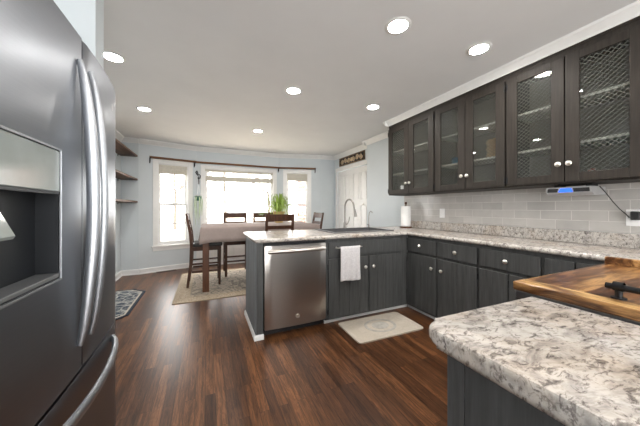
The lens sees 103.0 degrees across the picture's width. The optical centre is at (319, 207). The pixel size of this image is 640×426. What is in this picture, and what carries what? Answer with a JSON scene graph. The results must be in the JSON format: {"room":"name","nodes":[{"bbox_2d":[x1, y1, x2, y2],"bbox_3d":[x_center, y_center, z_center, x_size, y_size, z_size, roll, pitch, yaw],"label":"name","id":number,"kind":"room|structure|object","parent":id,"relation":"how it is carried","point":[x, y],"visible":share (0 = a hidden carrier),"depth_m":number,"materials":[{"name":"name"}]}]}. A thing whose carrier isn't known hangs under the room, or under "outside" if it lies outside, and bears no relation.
{"room":"kitchen","nodes":[
{"label":"kitchen","id":0,"kind":"room"},
{"bbox_2d":[53,0,103,68],"bbox_3d":[-1.544,-0.022,1.158,0.855,2.440,0.116,0,0,-24],"label":"wall partition","id":1,"kind":"structure","parent":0,"point":[86,17],"depth_m":1.27,"materials":[{"name":"paint"}]},
{"bbox_2d":[115,153,120,273],"bbox_3d":[-1.905,-0.022,0.798,0.100,2.440,8.220,0,0,-24],"label":"wall","id":2,"kind":"structure","parent":0,"point":[117,158],"depth_m":4.32,"materials":[{"name":"paint"}]},
{"bbox_2d":[115,271,121,281],"bbox_3d":[-2.719,1.151,2.762,0.028,0.095,3.770,0,0,-24],"label":"baseboard","id":3,"kind":"structure","parent":2,"relation":"attached to","point":[118,275],"depth_m":4.31,"materials":[{"name":"white paint"}]},
{"bbox_2d":[115,129,123,141],"bbox_3d":[-2.701,-1.200,2.771,0.068,0.085,3.770,0,0,-24],"label":"trim","id":4,"kind":"structure","parent":2,"relation":"attached to","point":[118,135],"depth_m":4.25,"materials":[{"name":"white paint"}]},
{"bbox_2d":[115,138,137,156],"bbox_3d":[-3.135,-0.913,3.958,0.249,0.062,1.232,0,0,-24],"label":"wall shelf","id":5,"kind":"object","parent":2,"relation":"attached to","point":[121,149],"visible":0.67,"depth_m":4.05,"materials":[{"name":"brown wood"}]},
{"bbox_2d":[115,169,137,180],"bbox_3d":[-3.135,-0.493,3.958,0.249,0.062,1.232,0,0,-24],"label":"wall shelf","id":6,"kind":"object","parent":2,"relation":"attached to","point":[120,175],"visible":0.62,"depth_m":4.00,"materials":[{"name":"brown wood"}]},
{"bbox_2d":[115,199,137,203],"bbox_3d":[-3.135,-0.093,3.958,0.249,0.062,1.232,0,0,-24],"label":"wall shelf","id":7,"kind":"object","parent":2,"relation":"attached to","point":[116,200],"visible":0.66,"depth_m":4.03,"materials":[{"name":"brown wood"}]},
{"bbox_2d":[121,142,137,269],"bbox_3d":[-3.408,-0.022,4.574,0.260,2.440,0.100,0,0,-24],"label":"wall","id":8,"kind":"structure","parent":0,"point":[129,165],"depth_m":4.53,"materials":[{"name":"paint"}]},
{"bbox_2d":[121,269,137,275],"bbox_3d":[-3.381,1.151,4.516,0.260,0.095,0.028,0,0,-24],"label":"baseboard","id":9,"kind":"structure","parent":8,"relation":"attached to","point":[134,271],"depth_m":4.51,"materials":[{"name":"white paint"}]},
{"bbox_2d":[121,137,137,142],"bbox_3d":[-3.373,-1.200,4.498,0.260,0.085,0.068,0,0,-24],"label":"trim","id":10,"kind":"structure","parent":8,"relation":"attached to","point":[125,139],"depth_m":4.50,"materials":[{"name":"white paint"}]},
{"bbox_2d":[138,144,195,268],"bbox_3d":[-2.922,-0.022,4.936,0.986,2.440,0.100,0,0,-40],"label":"wall","id":11,"kind":"structure","parent":0,"point":[147,258],"depth_m":4.70,"materials":[{"name":"paint"}]},
{"bbox_2d":[138,262,195,274],"bbox_3d":[-2.889,1.151,4.881,0.966,0.095,0.028,0,0,-40],"label":"baseboard","id":12,"kind":"structure","parent":11,"relation":"attached to","point":[184,265],"depth_m":4.81,"materials":[{"name":"white paint"}]},
{"bbox_2d":[138,138,196,150],"bbox_3d":[-2.876,-1.200,4.866,0.966,0.085,0.068,0,0,-40],"label":"trim","id":13,"kind":"structure","parent":11,"relation":"attached to","point":[140,140],"depth_m":4.83,"materials":[{"name":"white paint"}]},
{"bbox_2d":[151,158,192,250],"bbox_3d":[-2.860,-0.054,4.959,0.720,1.725,0.145,0,0,-40],"label":"window","id":14,"kind":"structure","parent":11,"relation":"in","point":[158,245],"depth_m":4.89,"materials":[{"name":"white paint"}]},
{"bbox_2d":[159,164,186,174],"bbox_3d":[-2.852,-0.732,4.949,0.486,0.171,0.027,0,0,-40],"label":"window blind","id":15,"kind":"object","parent":14,"relation":"attached to","point":[163,169],"visible":1,"depth_m":4.93,"materials":[{"name":"beige fabric"}]},
{"bbox_2d":[196,151,278,261],"bbox_3d":[-1.763,-0.022,5.600,1.720,2.440,0.100,0,0,-24],"label":"wall","id":16,"kind":"structure","parent":0,"point":[200,156],"depth_m":5.43,"materials":[{"name":"paint"}]},
{"bbox_2d":[196,244,244,261],"bbox_3d":[-1.737,0.951,5.541,1.720,0.295,0.028,0,0,-24],"label":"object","id":17,"kind":"structure","parent":16,"relation":"attached to","point":[232,250],"depth_m":5.44,"materials":[{"name":"white paint"}]},
{"bbox_2d":[196,258,244,264],"bbox_3d":[-1.737,1.151,5.541,1.720,0.095,0.028,0,0,-24],"label":"baseboard","id":18,"kind":"structure","parent":16,"relation":"attached to","point":[238,258],"depth_m":5.45,"materials":[{"name":"white paint"}]},
{"bbox_2d":[149,156,315,171],"bbox_3d":[-1.653,-0.885,5.420,3.324,0.126,0.317,0,0,-24],"label":"curtain rod","id":19,"kind":"object","parent":16,"relation":"attached to","point":[150,157],"visible":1,"depth_m":5.34,"materials":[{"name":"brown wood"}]},
{"bbox_2d":[196,146,278,157],"bbox_3d":[-1.729,-1.200,5.523,1.720,0.085,0.068,0,0,-24],"label":"trim","id":20,"kind":"structure","parent":16,"relation":"attached to","point":[201,149],"depth_m":5.49,"materials":[{"name":"white paint"}]},
{"bbox_2d":[201,165,276,242],"bbox_3d":[-1.740,-0.042,5.585,1.630,1.680,0.145,0,0,-24],"label":"window","id":21,"kind":"structure","parent":16,"relation":"in","point":[273,187],"depth_m":5.41,"materials":[{"name":"white paint"}]},
{"bbox_2d":[205,169,272,183],"bbox_3d":[-1.735,-0.676,5.573,1.420,0.241,0.027,0,0,-24],"label":"window blind","id":22,"kind":"object","parent":21,"relation":"attached to","point":[255,179],"visible":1,"depth_m":5.54,"materials":[{"name":"beige fabric"}]},
{"bbox_2d":[115,263,446,425],"bbox_3d":[0.036,1.238,1.760,4.430,0.080,8.580,0,0,-24],"label":"floor","id":23,"kind":"structure","parent":0,"point":[199,363],"depth_m":1.86,"materials":[{"name":"brown wood"}]},
{"bbox_2d":[0,0,117,425],"bbox_3d":[-1.125,0.310,0.736,0.802,1.775,0.930,0,0,-24],"label":"refrigerator","id":24,"kind":"object","parent":23,"relation":"on","point":[59,341],"visible":1,"depth_m":0.72,"materials":[{"name":"silver metal"}]},
{"bbox_2d":[115,289,145,319],"bbox_3d":[-2.576,1.193,3.117,0.580,0.009,1.240,0,0,-24],"label":"patterned mat","id":25,"kind":"object","parent":23,"relation":"on","point":[125,300],"visible":0.41,"depth_m":3.23,"materials":[{"name":"fabric"}]},
{"bbox_2d":[172,268,245,304],"bbox_3d":[-1.057,1.194,4.371,2.420,0.008,1.620,0,0,-24],"label":"dining rug","id":26,"kind":"object","parent":23,"relation":"on","point":[234,284],"visible":0.41,"depth_m":3.80,"materials":[{"name":"beige fabric"}]},
{"bbox_2d":[185,213,222,287],"bbox_3d":[-1.845,0.639,4.050,0.531,1.100,0.430,0,0,-24],"label":"dining chair","id":27,"kind":"object","parent":26,"relation":"on","point":[194,245],"visible":0.89,"depth_m":3.91,"materials":[{"name":"brown wood"}]},
{"bbox_2d":[202,243,208,291],"bbox_3d":[-1.055,0.737,4.416,1.800,0.905,1.080,0,0,-24],"label":"dining table","id":28,"kind":"object","parent":26,"relation":"on","point":[205,247],"visible":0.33,"depth_m":3.59,"materials":[{"name":"brown wood"}]},
{"bbox_2d":[198,221,319,244],"bbox_3d":[-1.057,0.394,4.415,1.895,0.230,1.180,0,0,-24],"label":"tablecloth","id":29,"kind":"object","parent":28,"relation":"on","point":[209,232],"visible":0.71,"depth_m":3.77,"materials":[{"name":"beige fabric"}]},
{"bbox_2d":[258,193,299,222],"bbox_3d":[-0.791,-0.002,4.835,0.785,0.561,0.763,0,0,23],"label":"spider plant","id":30,"kind":"object","parent":29,"relation":"on","point":[278,205],"visible":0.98,"depth_m":4.75,"materials":[{"name":"green plant"}]},
{"bbox_2d":[223,212,246,276],"bbox_3d":[-1.537,0.639,4.682,0.430,1.100,0.531,0,0,-24],"label":"dining chair","id":31,"kind":"object","parent":26,"relation":"on","point":[225,215],"visible":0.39,"depth_m":4.78,"materials":[{"name":"brown wood"}]},
{"bbox_2d":[253,212,274,221],"bbox_3d":[-1.040,0.639,4.917,0.430,1.100,0.531,0,0,-24],"label":"dining chair","id":32,"kind":"object","parent":26,"relation":"on","point":[255,215],"visible":0.1,"depth_m":5.09,"materials":[{"name":"brown wood"}]},
{"bbox_2d":[265,214,294,230],"bbox_3d":[-0.673,0.639,3.908,0.430,1.100,0.531,0,0,-24],"label":"dining chair","id":33,"kind":"object","parent":26,"relation":"on","point":[268,217],"visible":0.22,"depth_m":3.68,"materials":[{"name":"brown wood"}]},
{"bbox_2d":[312,212,323,228],"bbox_3d":[-0.241,0.639,4.826,0.531,1.100,0.430,0,0,-24],"label":"dining chair","id":34,"kind":"object","parent":26,"relation":"on","point":[315,215],"visible":0.23,"depth_m":4.91,"materials":[{"name":"brown wood"}]},
{"bbox_2d":[246,237,262,334],"bbox_3d":[0.067,0.761,2.937,1.706,0.873,0.634,0,0,-24],"label":"end panel","id":35,"kind":"object","parent":23,"relation":"on","point":[254,251],"visible":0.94,"depth_m":2.36,"materials":[{"name":"grey wood"}]},
{"bbox_2d":[263,240,325,334],"bbox_3d":[-0.332,0.764,2.688,0.617,0.868,0.674,0,0,-24],"label":"dishwasher","id":36,"kind":"object","parent":23,"relation":"on","point":[294,272],"visible":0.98,"depth_m":2.42,"materials":[{"name":"silver metal"}]},
{"bbox_2d":[323,235,406,319],"bbox_3d":[0.435,0.761,3.077,1.083,0.873,0.650,0,0,-24],"label":"base cabinet","id":37,"kind":"object","parent":23,"relation":"on","point":[382,284],"visible":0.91,"depth_m":2.81,"materials":[{"name":"grey wood"}]},
{"bbox_2d":[243,220,639,260],"bbox_3d":[1.042,0.253,1.510,2.340,0.139,4.300,0,0,-24],"label":"countertop","id":38,"kind":"structure","parent":37,"relation":"on","point":[591,245],"depth_m":2.29,"materials":[{"name":"stone"}]},
{"bbox_2d":[343,199,356,227],"bbox_3d":[0.404,0.080,3.410,0.106,0.406,0.263,0,0,-24],"label":"faucet","id":39,"kind":"object","parent":38,"relation":"on","point":[351,200],"visible":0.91,"depth_m":3.47,"materials":[{"name":"grey metal"}]},
{"bbox_2d":[315,227,393,233],"bbox_3d":[0.424,0.381,3.201,0.830,0.216,0.524,0,0,-24],"label":"sink","id":40,"kind":"object","parent":38,"relation":"in","point":[358,229],"visible":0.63,"depth_m":3.34,"materials":[{"name":"silver metal"}]},
{"bbox_2d":[400,202,411,227],"bbox_3d":[1.222,0.101,3.620,0.170,0.364,0.170,0,0,-24],"label":"paper towel holder","id":41,"kind":"object","parent":38,"relation":"on","point":[405,202],"visible":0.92,"depth_m":3.60,"materials":[{"name":"silver metal"}]},
{"bbox_2d":[401,206,410,225],"bbox_3d":[1.222,0.118,3.620,0.132,0.281,0.132,0,0,-24],"label":"paper towel roll","id":42,"kind":"object","parent":41,"relation":"on","point":[405,210],"visible":1,"depth_m":3.56,"materials":[{"name":"white paper"}]},
{"bbox_3d":[0.307,0.413,2.675,0.307,0.021,0.040,0,0,-24],"label":"towel bar","id":43,"kind":"object","parent":37,"relation":"attached to","visible":0},
{"bbox_2d":[340,245,360,281],"bbox_3d":[0.318,0.582,2.659,0.241,0.363,0.036,0,0,-24],"label":"hand towel","id":44,"kind":"object","parent":43,"relation":"hanging from","point":[350,255],"visible":1,"depth_m":2.65,"materials":[{"name":"white fabric"}]},
{"bbox_2d":[338,312,422,343],"bbox_3d":[0.608,1.191,2.571,0.750,0.013,0.430,0,0,-23],"label":"kitchen mat","id":45,"kind":"object","parent":23,"relation":"on","point":[382,326],"visible":1,"depth_m":2.52,"materials":[{"name":"beige fabric"}]},
{"bbox_2d":[407,235,438,317],"bbox_3d":[1.366,0.761,2.947,0.600,0.873,0.447,0,0,-24],"label":"base cabinet","id":46,"kind":"object","parent":23,"relation":"on","point":[422,252],"visible":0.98,"depth_m":2.81,"materials":[{"name":"grey wood"}]},
{"bbox_2d":[438,239,478,317],"bbox_3d":[1.546,0.761,2.547,0.600,0.873,0.428,0,0,-24],"label":"base cabinet","id":47,"kind":"object","parent":23,"relation":"on","point":[458,262],"visible":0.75,"depth_m":2.42,"materials":[{"name":"grey wood"}]},
{"bbox_2d":[447,355,564,425],"bbox_3d":[0.810,0.760,0.025,0.422,0.875,1.500,0,0,-24],"label":"base cabinet","id":48,"kind":"object","parent":23,"relation":"on","point":[473,399],"visible":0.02,"depth_m":0.54,"materials":[{"name":"grey wood"}]},
{"bbox_2d":[429,297,639,425],"bbox_3d":[0.793,0.302,-0.002,0.478,0.039,1.600,0,0,-24],"label":"countertop","id":49,"kind":"structure","parent":48,"relation":"on","point":[577,367],"depth_m":0.49,"materials":[{"name":"stone"}]},
{"bbox_2d":[513,256,639,325],"bbox_3d":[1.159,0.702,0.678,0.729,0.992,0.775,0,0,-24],"label":"wooden tray","id":50,"kind":"object","parent":49,"relation":"on","point":[520,295],"depth_m":0.81,"materials":[{"name":"wood"}]},
{"bbox_2d":[479,245,543,307],"bbox_3d":[1.731,0.761,2.136,0.600,0.873,0.470,0,0,-24],"label":"base cabinet","id":51,"kind":"object","parent":23,"relation":"on","point":[499,267],"visible":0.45,"depth_m":2.06,"materials":[{"name":"grey wood"}]},
{"bbox_2d":[544,253,604,274],"bbox_3d":[1.930,0.761,1.693,0.600,0.873,0.500,0,0,-24],"label":"base cabinet","id":52,"kind":"object","parent":23,"relation":"on","point":[553,264],"visible":0.04,"depth_m":1.71,"materials":[{"name":"grey wood"}]},
{"bbox_2d":[279,158,320,224],"bbox_3d":[-0.490,-0.022,6.031,1.005,2.440,0.100,0,0,-9],"label":"wall","id":53,"kind":"structure","parent":0,"point":[283,162],"depth_m":6.03,"materials":[{"name":"paint"}]},
{"bbox_2d":[283,169,310,222],"bbox_3d":[-0.538,-0.042,6.001,0.700,1.700,0.145,0,0,-9],"label":"window","id":54,"kind":"structure","parent":53,"relation":"in","point":[307,189],"depth_m":6.00,"materials":[{"name":"white paint"}]},
{"bbox_2d":[287,174,306,180],"bbox_3d":[-0.536,-0.712,5.988,0.476,0.171,0.027,0,0,-9],"label":"window blind","id":55,"kind":"object","parent":54,"relation":"attached to","point":[290,177],"visible":1,"depth_m":5.98,"materials":[{"name":"beige fabric"}]},
{"bbox_2d":[279,154,320,158],"bbox_3d":[-0.467,-1.200,5.950,0.985,0.085,0.068,0,0,-9],"label":"trim","id":56,"kind":"structure","parent":53,"relation":"attached to","point":[298,156],"depth_m":5.94,"materials":[{"name":"white paint"}]},
{"bbox_2d":[321,159,333,228],"bbox_3d":[0.208,-0.022,6.202,0.470,2.440,0.100,0,0,-24],"label":"wall","id":57,"kind":"structure","parent":0,"point":[327,166],"depth_m":6.13,"materials":[{"name":"paint"}]},
{"bbox_2d":[321,155,333,159],"bbox_3d":[0.197,-1.200,6.105,0.370,0.085,0.068,0,0,-24],"label":"trim","id":58,"kind":"structure","parent":57,"relation":"attached to","point":[324,157],"depth_m":6.09,"materials":[{"name":"white paint"}]},
{"bbox_2d":[334,149,366,227],"bbox_3d":[0.718,-0.022,5.521,0.100,2.440,1.560,0,0,-24],"label":"wall","id":59,"kind":"structure","parent":0,"point":[336,162],"depth_m":6.16,"materials":[{"name":"paint"}]},
{"bbox_2d":[338,169,351,227],"bbox_3d":[0.566,0.173,5.781,0.083,2.030,0.616,0,0,-24],"label":"door","id":60,"kind":"structure","parent":59,"relation":"in","point":[344,177],"depth_m":5.79,"materials":[{"name":"white paint"}]},
{"bbox_2d":[333,144,366,159],"bbox_3d":[0.641,-1.200,5.486,0.068,0.085,1.560,0,0,-24],"label":"trim","id":61,"kind":"structure","parent":59,"relation":"attached to","point":[361,147],"depth_m":5.46,"materials":[{"name":"white paint"}]},
{"bbox_2d":[336,160,366,227],"bbox_3d":[0.670,0.133,5.483,0.018,2.130,1.410,0,0,-24],"label":"trim","id":62,"kind":"structure","parent":59,"relation":"attached to","point":[364,162],"depth_m":6.03,"materials":[{"name":"white paint"}]},
{"bbox_2d":[339,150,364,166],"bbox_3d":[0.668,-1.047,5.477,0.024,0.184,1.030,0,0,-24],"label":"sign","id":63,"kind":"object","parent":59,"relation":"attached to","point":[358,156],"visible":1,"depth_m":5.41,"materials":[{"name":"brown wood"}]},
{"bbox_2d":[352,165,366,227],"bbox_3d":[0.822,0.173,5.212,0.083,2.030,0.626,0,0,-24],"label":"door","id":64,"kind":"structure","parent":59,"relation":"in","point":[359,174],"depth_m":5.22,"materials":[{"name":"white paint"}]},
{"bbox_2d":[104,0,637,155],"bbox_3d":[0.036,-1.282,1.760,4.430,0.080,8.580,0,0,-24],"label":"ceiling","id":65,"kind":"structure","parent":0,"point":[210,73],"depth_m":2.15,"materials":[{"name":"paint"}]},
{"bbox_2d":[104,50,125,62],"bbox_3d":[-1.704,-1.238,2.096,0.176,0.007,0.176,0,0,-24],"label":"recessed light","id":66,"kind":"object","parent":65,"relation":"in","point":[113,57],"visible":0.8,"depth_m":2.10,"materials":[{"name":"white"}]},
{"bbox_2d":[136,106,152,111],"bbox_3d":[-2.208,-1.238,3.200,0.176,0.007,0.176,0,0,-24],"label":"recessed light","id":67,"kind":"object","parent":65,"relation":"in","point":[141,108],"visible":1,"depth_m":3.20,"materials":[{"name":"white"}]},
{"bbox_2d":[252,129,262,132],"bbox_3d":[-1.003,-1.238,4.114,0.176,0.007,0.176,0,0,-24],"label":"recessed light","id":68,"kind":"object","parent":65,"relation":"in","point":[254,130],"visible":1,"depth_m":4.10,"materials":[{"name":"white"}]},
{"bbox_2d":[285,87,301,94],"bbox_3d":[-0.281,-1.238,2.697,0.176,0.007,0.176,0,0,-24],"label":"recessed light","id":69,"kind":"object","parent":65,"relation":"in","point":[291,90],"visible":1,"depth_m":2.69,"materials":[{"name":"white"}]},
{"bbox_2d":[366,104,379,109],"bbox_3d":[0.653,-1.238,3.135,0.176,0.007,0.176,0,0,-24],"label":"recessed light","id":70,"kind":"object","parent":65,"relation":"in","point":[372,106],"visible":1,"depth_m":3.13,"materials":[{"name":"white"}]},
{"bbox_2d":[385,16,411,34],"bbox_3d":[0.532,-1.238,1.739,0.176,0.007,0.176,0,0,-24],"label":"recessed light","id":71,"kind":"object","parent":65,"relation":"in","point":[395,26],"visible":1,"depth_m":1.73,"materials":[{"name":"white"}]},
{"bbox_2d":[466,42,491,55],"bbox_3d":[1.244,-1.238,1.991,0.176,0.007,0.176,0,0,-24],"label":"recessed light","id":72,"kind":"object","parent":65,"relation":"in","point":[480,48],"visible":1,"depth_m":1.98,"materials":[{"name":"white"}]},
{"bbox_2d":[367,138,639,233],"bbox_3d":[2.321,-0.022,1.790,0.238,2.440,6.560,0,0,-24],"label":"wall","id":73,"kind":"structure","parent":0,"point":[533,208],"depth_m":2.53,"materials":[{"name":"tile"}]},
{"bbox_2d":[244,304,435,341],"bbox_3d":[0.493,1.175,2.630,2.729,0.045,1.185,0,0,13],"label":"baseboard","id":74,"kind":"structure","parent":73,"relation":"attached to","point":[255,337],"depth_m":2.76,"materials":[{"name":"white paint"}]},
{"bbox_2d":[364,131,387,145],"bbox_3d":[1.049,-1.200,4.263,0.068,0.085,1.005,0,0,-24],"label":"trim","id":75,"kind":"structure","parent":73,"relation":"attached to","point":[383,135],"depth_m":4.39,"materials":[{"name":"white paint"}]},
{"bbox_2d":[388,108,447,195],"bbox_3d":[1.285,-0.667,3.363,0.371,0.980,0.811,0,0,-24],"label":"upper cabinet","id":76,"kind":"object","parent":73,"relation":"attached to","point":[411,142],"visible":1,"depth_m":3.33,"materials":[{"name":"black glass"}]},
{"bbox_2d":[393,142,427,154],"bbox_3d":[1.318,-0.792,3.378,0.277,0.018,0.773,0,0,-24],"label":"shelf","id":77,"kind":"object","parent":76,"relation":"attached to","point":[421,144],"depth_m":3.44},
{"bbox_2d":[393,168,427,175],"bbox_3d":[1.318,-0.472,3.378,0.277,0.018,0.773,0,0,-24],"label":"shelf","id":78,"kind":"object","parent":76,"relation":"attached to","point":[419,170],"depth_m":3.45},
{"bbox_2d":[440,209,444,217],"bbox_3d":[1.542,0.068,3.216,0.009,0.116,0.075,0,0,-24],"label":"wall outlet","id":79,"kind":"object","parent":73,"relation":"attached to","point":[442,211],"visible":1,"depth_m":3.21,"materials":[{"name":"white plastic"}]},
{"bbox_2d":[434,77,522,192],"bbox_3d":[1.609,-0.667,2.643,0.371,0.980,0.764,0,0,-24],"label":"upper cabinet","id":80,"kind":"object","parent":73,"relation":"attached to","point":[464,124],"visible":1,"depth_m":2.58,"materials":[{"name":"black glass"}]},
{"bbox_2d":[442,122,494,141],"bbox_3d":[1.642,-0.792,2.658,0.277,0.018,0.726,0,0,-24],"label":"shelf","id":81,"kind":"object","parent":80,"relation":"attached to","point":[485,127],"depth_m":2.68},
{"bbox_2d":[442,156,494,168],"bbox_3d":[1.642,-0.472,2.658,0.277,0.018,0.726,0,0,-24],"label":"shelf","id":82,"kind":"object","parent":80,"relation":"attached to","point":[492,157],"depth_m":2.68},
{"bbox_2d":[383,0,639,127],"bbox_3d":[1.755,-1.207,2.305,0.388,0.070,3.243,0,0,-24],"label":"trim","id":83,"kind":"structure","parent":73,"relation":"attached to","point":[630,11],"depth_m":2.00,"materials":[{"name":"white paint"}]},
{"bbox_2d":[506,19,639,188],"bbox_3d":[1.931,-0.667,1.928,0.371,0.980,0.800,0,0,-24],"label":"upper cabinet","id":84,"kind":"object","parent":73,"relation":"attached to","point":[574,111],"visible":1,"depth_m":1.87,"materials":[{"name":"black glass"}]},
{"bbox_2d":[518,81,629,122],"bbox_3d":[1.964,-0.792,1.943,0.277,0.018,0.762,0,0,-24],"label":"shelf","id":85,"kind":"object","parent":84,"relation":"attached to","point":[627,86],"depth_m":1.87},
{"bbox_2d":[518,132,629,156],"bbox_3d":[1.964,-0.472,1.943,0.277,0.018,0.762,0,0,-24],"label":"shelf","id":86,"kind":"object","parent":84,"relation":"attached to","point":[627,134],"depth_m":1.86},
{"bbox_2d":[546,183,605,195],"bbox_3d":[1.933,-0.136,1.933,0.218,0.081,0.262,0,0,-24],"label":"radio","id":87,"kind":"object","parent":84,"relation":"attached to","point":[590,188],"visible":1,"depth_m":1.85,"materials":[{"name":"silver metal"}]},
{"bbox_2d":[599,186,629,217],"bbox_3d":[2.085,-0.043,1.812,0.186,0.227,0.044,0,0,12],"label":"cord","id":88,"kind":"object","parent":87,"relation":"attached to","point":[599,186],"visible":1,"depth_m":1.81,"materials":[{"name":"black plastic"}]},
{"bbox_2d":[626,209,639,225],"bbox_3d":[2.193,0.070,1.771,0.009,0.116,0.085,0,0,-24],"label":"wall outlet","id":89,"kind":"object","parent":73,"relation":"attached to","point":[629,222],"visible":0.43,"depth_m":1.79,"materials":[{"name":"white plastic"}]},
{"bbox_2d":[630,211,639,219],"bbox_3d":[2.174,0.055,1.752,0.040,0.060,0.044,0,0,-24],"label":"plug","id":90,"kind":"object","parent":89,"relation":"attached to","point":[634,215],"visible":1,"depth_m":1.74,"materials":[{"name":"black plastic"}]},
{"label":"outside","id":91,"kind":"structure","parent":0,"visible":0},
{"bbox_2d":[161,217,296,240],"bbox_3d":[-10.445,1.748,23.208,60.000,0.100,39.100,0,0,-24],"label":"ground","id":92,"kind":"structure","parent":91,"point":[168,233],"depth_m":23.11,"materials":[{"name":"white"}]},
{"bbox_2d":[160,173,210,228],"bbox_3d":[-11.481,-2.631,19.716,5.165,8.665,4.574,0,0,33],"label":"bare tree","id":93,"kind":"object","parent":92,"relation":"on","point":[175,196],"visible":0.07,"depth_m":20.01,"materials":[{"name":"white plant"}]},
{"bbox_2d":[168,172,218,197],"bbox_3d":[-13.335,-2.579,27.183,5.232,8.561,5.488,0,0,23],"label":"bare tree","id":94,"kind":"object","parent":92,"relation":"on","point":[213,195],"visible":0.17,"depth_m":27.45,"materials":[{"name":"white plant"}]},
{"bbox_2d":[207,172,238,221],"bbox_3d":[-4.969,-1.379,13.106,3.376,6.161,4.598,0,0,-15],"label":"bare tree","id":95,"kind":"object","parent":92,"relation":"on","point":[223,187],"visible":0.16,"depth_m":13.11,"materials":[{"name":"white plant"}]},
{"bbox_2d":[236,174,296,211],"bbox_3d":[-3.113,-1.251,15.266,3.671,5.905,3.404,0,0,-24],"label":"bare tree","id":96,"kind":"object","parent":92,"relation":"on","point":[255,191],"visible":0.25,"depth_m":14.97,"materials":[{"name":"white plant"}]},
{"bbox_2d":[244,174,295,213],"bbox_3d":[-2.458,-0.800,12.391,2.983,5.002,3.051,0,0,-24],"label":"bare tree","id":97,"kind":"object","parent":92,"relation":"on","point":[254,184],"visible":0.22,"depth_m":11.88,"materials":[{"name":"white plant"}]},
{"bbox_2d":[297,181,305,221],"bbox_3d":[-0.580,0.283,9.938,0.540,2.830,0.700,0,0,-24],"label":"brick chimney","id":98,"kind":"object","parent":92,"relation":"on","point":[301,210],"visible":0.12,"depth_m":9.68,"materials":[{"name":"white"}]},
{"bbox_3d":[-2.460,-0.619,5.139,0.121,0.274,0.164,0,0,-16],"label":"wall hook","id":99,"kind":"object","parent":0,"visible":0},
{"bbox_2d":[194,186,202,223],"bbox_3d":[-2.424,-0.126,5.073,0.152,0.953,0.157,0,0,-24],"label":"hanging planter","id":100,"kind":"object","parent":99,"relation":"hanging from","point":[197,198],"visible":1,"depth_m":5.02,"materials":[{"name":"green plastic"}]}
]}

